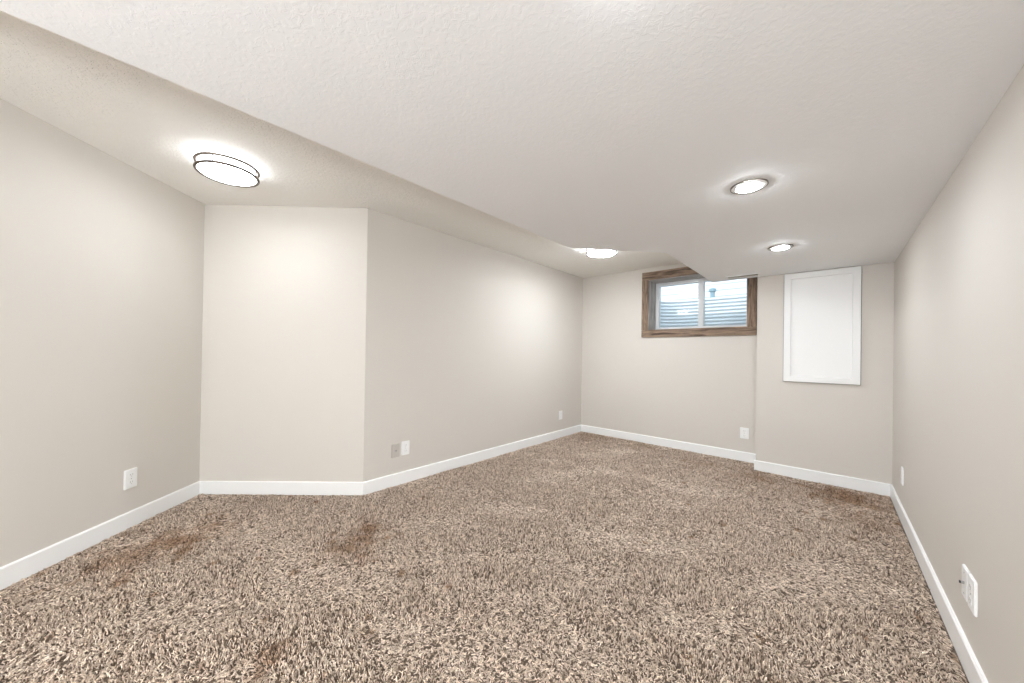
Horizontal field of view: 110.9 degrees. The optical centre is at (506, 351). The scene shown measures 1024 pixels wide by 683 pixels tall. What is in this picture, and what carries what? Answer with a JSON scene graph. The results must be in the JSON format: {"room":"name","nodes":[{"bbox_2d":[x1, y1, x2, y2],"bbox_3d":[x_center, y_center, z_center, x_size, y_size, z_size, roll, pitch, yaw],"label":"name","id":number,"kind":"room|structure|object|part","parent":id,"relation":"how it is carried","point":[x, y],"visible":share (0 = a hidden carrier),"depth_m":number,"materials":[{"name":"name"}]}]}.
{"room":"empty basement room","nodes":[
{"label":"empty basement room","id":0,"kind":"room"},
{"bbox_2d":[0,98,204,566],"bbox_3d":[-2.805,-0.032,2.370,0.360,2.523,2.115,1,0,-2],"label":"wall","id":1,"kind":"structure","parent":0,"point":[102,259],"depth_m":2.20,"materials":[{"name":"white paint"}]},
{"bbox_2d":[0,481,199,589],"bbox_3d":[-2.629,1.175,2.185,0.014,0.114,1.756,1,0,-2],"label":"baseboard","id":2,"kind":"structure","parent":1,"relation":"attached to","point":[22,568],"depth_m":2.21,"materials":[{"name":"white paint"}]},
{"bbox_2d":[123,467,136,489],"bbox_3d":[-2.638,0.890,2.474,0.010,0.132,0.088,1,0,-2],"label":"wall outlet","id":3,"kind":"object","parent":1,"relation":"attached to","point":[130,476],"visible":1,"depth_m":2.47,"materials":[{"name":"white plastic"}]},
{"bbox_2d":[199,204,367,481],"bbox_3d":[-2.134,-0.017,3.261,1.776,2.523,0.360,1,0,-1],"label":"wall","id":4,"kind":"structure","parent":0,"point":[285,287],"depth_m":3.09,"materials":[{"name":"white paint"}]},
{"bbox_2d":[199,481,362,494],"bbox_3d":[-1.962,1.189,3.072,1.417,0.114,0.014,1,0,-1],"label":"baseboard","id":5,"kind":"structure","parent":4,"relation":"attached to","point":[206,487],"depth_m":3.07,"materials":[{"name":"white paint"}]},
{"bbox_2d":[0,10,681,277],"bbox_3d":[-0.717,-1.324,1.982,5.323,0.120,9.025,1,0,43],"label":"ceiling","id":6,"kind":"structure","parent":0,"point":[155,125],"depth_m":2.19,"materials":[{"name":"white paint"}]},
{"bbox_2d":[193,150,259,187],"bbox_3d":[-1.881,-1.232,2.380,0.354,0.096,0.354,1,0,-12],"label":"ceiling lamp","id":7,"kind":"object","parent":6,"relation":"attached to","point":[222,167],"visible":1,"depth_m":2.31,"materials":[{"name":"white paint"}]},
{"bbox_2d":[586,249,616,257],"bbox_3d":[1.105,-1.178,4.094,0.354,0.096,0.354,1,0,-5],"label":"ceiling lamp","id":8,"kind":"object","parent":6,"relation":"attached to","point":[593,253],"visible":0.7,"depth_m":4.07,"materials":[{"name":"white paint"}]},
{"bbox_2d":[363,209,582,481],"bbox_3d":[-0.010,0.023,4.704,0.360,2.523,4.026,1,0,43],"label":"wall","id":9,"kind":"structure","parent":0,"point":[471,347],"depth_m":3.88,"materials":[{"name":"white paint"}]},
{"bbox_2d":[391,443,399,457],"bbox_3d":[-1.041,0.932,3.318,0.018,0.128,0.082,1,0,43],"label":"plate","id":10,"kind":"object","parent":9,"relation":"attached to","point":[395,452],"visible":1,"depth_m":3.32,"materials":[{"name":"beige paint"}]},
{"bbox_2d":[401,440,409,455],"bbox_3d":[-0.973,0.927,3.397,0.010,0.132,0.088,1,0,43],"label":"wall outlet","id":11,"kind":"object","parent":9,"relation":"attached to","point":[405,445],"visible":1,"depth_m":3.39,"materials":[{"name":"white plastic"}]},
{"bbox_2d":[363,425,580,494],"bbox_3d":[-0.014,1.226,4.437,0.014,0.114,3.671,1,0,43],"label":"baseboard","id":12,"kind":"structure","parent":9,"relation":"attached to","point":[370,486],"depth_m":3.84,"materials":[{"name":"white paint"}]},
{"bbox_2d":[0,435,968,682],"bbox_3d":[-0.757,1.309,1.969,5.323,0.100,9.025,1,0,43],"label":"floor","id":13,"kind":"structure","parent":0,"point":[48,639],"depth_m":1.72,"materials":[{"name":"brown carpet"}]},
{"bbox_2d":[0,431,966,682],"bbox_3d":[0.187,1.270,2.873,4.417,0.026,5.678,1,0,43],"label":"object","id":14,"kind":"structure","parent":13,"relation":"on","point":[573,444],"depth_m":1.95,"materials":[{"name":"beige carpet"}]},
{"bbox_2d":[0,0,1023,281],"bbox_3d":[0.100,-1.074,1.011,2.080,0.366,7.992,1,0,43],"label":"ceiling","id":15,"kind":"structure","parent":0,"point":[619,125],"depth_m":1.22,"materials":[{"name":"white paint"}]},
{"bbox_2d":[726,273,759,278],"bbox_3d":[2.607,-0.835,3.886,0.300,0.006,0.120,1,0,43],"label":"ceiling vent","id":16,"kind":"object","parent":15,"relation":"in","point":[754,274],"visible":1,"depth_m":3.89,"materials":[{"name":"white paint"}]},
{"bbox_2d":[730,178,768,193],"bbox_3d":[1.271,-0.860,1.846,0.166,0.017,0.166,1,0,43],"label":"recessed light","id":17,"kind":"object","parent":15,"relation":"in","point":[751,185],"visible":1,"depth_m":1.82,"materials":[{"name":"white paint"}]},
{"bbox_2d":[768,244,793,250],"bbox_3d":[2.221,-0.840,2.856,0.166,0.017,0.166,1,0,43],"label":"recessed light","id":18,"kind":"object","parent":15,"relation":"in","point":[781,246],"visible":1,"depth_m":2.83,"materials":[{"name":"white"}]},
{"bbox_2d":[581,263,757,453],"bbox_3d":[2.249,0.059,5.114,3.125,2.523,0.360,1,0,43],"label":"wall","id":19,"kind":"structure","parent":0,"point":[701,390],"depth_m":4.97,"materials":[{"name":"white paint"}]},
{"bbox_2d":[581,425,755,462],"bbox_3d":[2.104,1.261,4.971,2.405,0.114,0.014,1,0,43],"label":"baseboard","id":20,"kind":"structure","parent":19,"relation":"attached to","point":[709,450],"depth_m":4.78,"materials":[{"name":"white paint"}]},
{"bbox_2d":[641,267,756,337],"bbox_3d":[2.595,-0.668,4.786,1.375,0.936,0.374,1,0,43],"label":"window","id":21,"kind":"structure","parent":19,"relation":"in","point":[652,282],"depth_m":4.86,"materials":[{"name":"brown wood"}]},
{"bbox_3d":[2.692,-0.660,4.896,1.176,0.704,0.080,1,0,43],"label":"frame","id":22,"kind":"part","parent":21,"relation":"part of","materials":[{"name":"white plastic"}]},
{"bbox_2d":[740,427,748,438],"bbox_3d":[2.880,0.986,4.263,0.088,0.132,0.010,1,0,43],"label":"wall outlet","id":23,"kind":"object","parent":19,"relation":"attached to","point":[744,432],"visible":1,"depth_m":4.26,"materials":[{"name":"white plastic"}]},
{"bbox_2d":[756,262,893,483],"bbox_3d":[3.432,0.069,3.598,1.392,2.523,0.360,1,0,43],"label":"wall","id":24,"kind":"structure","parent":0,"point":[839,429],"depth_m":3.50,"materials":[{"name":"white paint"}]},
{"bbox_2d":[783,266,861,384],"bbox_3d":[3.182,-0.252,3.572,0.590,1.144,0.026,1,0,43],"label":"access panel","id":25,"kind":"object","parent":24,"relation":"attached to","point":[822,321],"visible":1,"depth_m":3.56,"materials":[{"name":"white paint"}]},
{"bbox_2d":[754,460,890,495],"bbox_3d":[3.150,1.269,3.581,1.046,0.114,0.014,1,0,43],"label":"baseboard","id":26,"kind":"structure","parent":24,"relation":"attached to","point":[879,488],"depth_m":3.53,"materials":[{"name":"white paint"}]},
{"bbox_2d":[892,64,1023,682],"bbox_3d":[0.981,0.014,0.178,0.360,2.523,8.712,1,0,43],"label":"wall","id":27,"kind":"structure","parent":0,"point":[958,357],"depth_m":1.42,"materials":[{"name":"white paint"}]},
{"bbox_2d":[901,466,903,485],"bbox_3d":[3.106,0.973,2.766,0.010,0.132,0.088,1,0,43],"label":"wall outlet","id":28,"kind":"object","parent":27,"relation":"attached to","point":[902,468],"visible":1,"depth_m":2.74,"materials":[{"name":"white plastic"}]},
{"bbox_2d":[890,484,987,682],"bbox_3d":[0.825,1.217,0.299,0.014,0.114,7.992,1,0,43],"label":"baseboard","id":29,"kind":"structure","parent":27,"relation":"attached to","point":[974,673],"depth_m":1.70,"materials":[{"name":"white paint"}]},
{"bbox_2d":[959,564,969,602],"bbox_3d":[1.898,0.958,1.464,0.021,0.128,0.082,1,0,43],"label":"plate","id":30,"kind":"object","parent":27,"relation":"attached to","point":[965,571],"visible":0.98,"depth_m":1.46,"materials":[{"name":"white plastic"}]},
{"bbox_2d":[968,573,977,616],"bbox_3d":[1.837,0.957,1.390,0.010,0.132,0.088,1,0,43],"label":"wall outlet","id":31,"kind":"object","parent":27,"relation":"attached to","point":[972,584],"visible":1,"depth_m":1.37,"materials":[{"name":"white plastic"}]},
{"label":"outside","id":32,"kind":"structure","parent":0,"visible":0},
{"bbox_3d":[4.365,-0.302,6.204,22.000,0.900,2.570,1,0,43],"label":"ground","id":33,"kind":"structure","parent":32,"visible":0},
{"bbox_2d":[661,278,746,300],"bbox_3d":[5.179,-2.420,7.063,22.000,3.770,0.164,1,0,43],"label":"sky","id":34,"kind":"structure","parent":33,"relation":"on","point":[737,287],"depth_m":7.69,"materials":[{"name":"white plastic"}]},
{"bbox_2d":[709,288,715,297],"bbox_3d":[3.884,-0.980,6.641,0.124,0.445,0.124,1,0,43],"label":"vent pipe","id":35,"kind":"object","parent":33,"relation":"on","point":[712,291],"visible":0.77,"depth_m":6.61,"materials":[{"name":"blue plastic"}]},
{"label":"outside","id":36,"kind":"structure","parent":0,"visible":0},
{"bbox_3d":[3.134,0.035,5.390,2.500,0.140,1.225,1,0,43],"label":"gravel","id":37,"kind":"object","parent":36,"visible":0},
{"bbox_2d":[661,295,745,327],"bbox_3d":[2.984,-0.439,5.207,1.666,0.822,0.738,1,0,43],"label":"window well","id":38,"kind":"object","parent":37,"relation":"on","point":[728,310],"visible":0.16,"depth_m":5.53,"materials":[{"name":"silver metal"}]}
]}

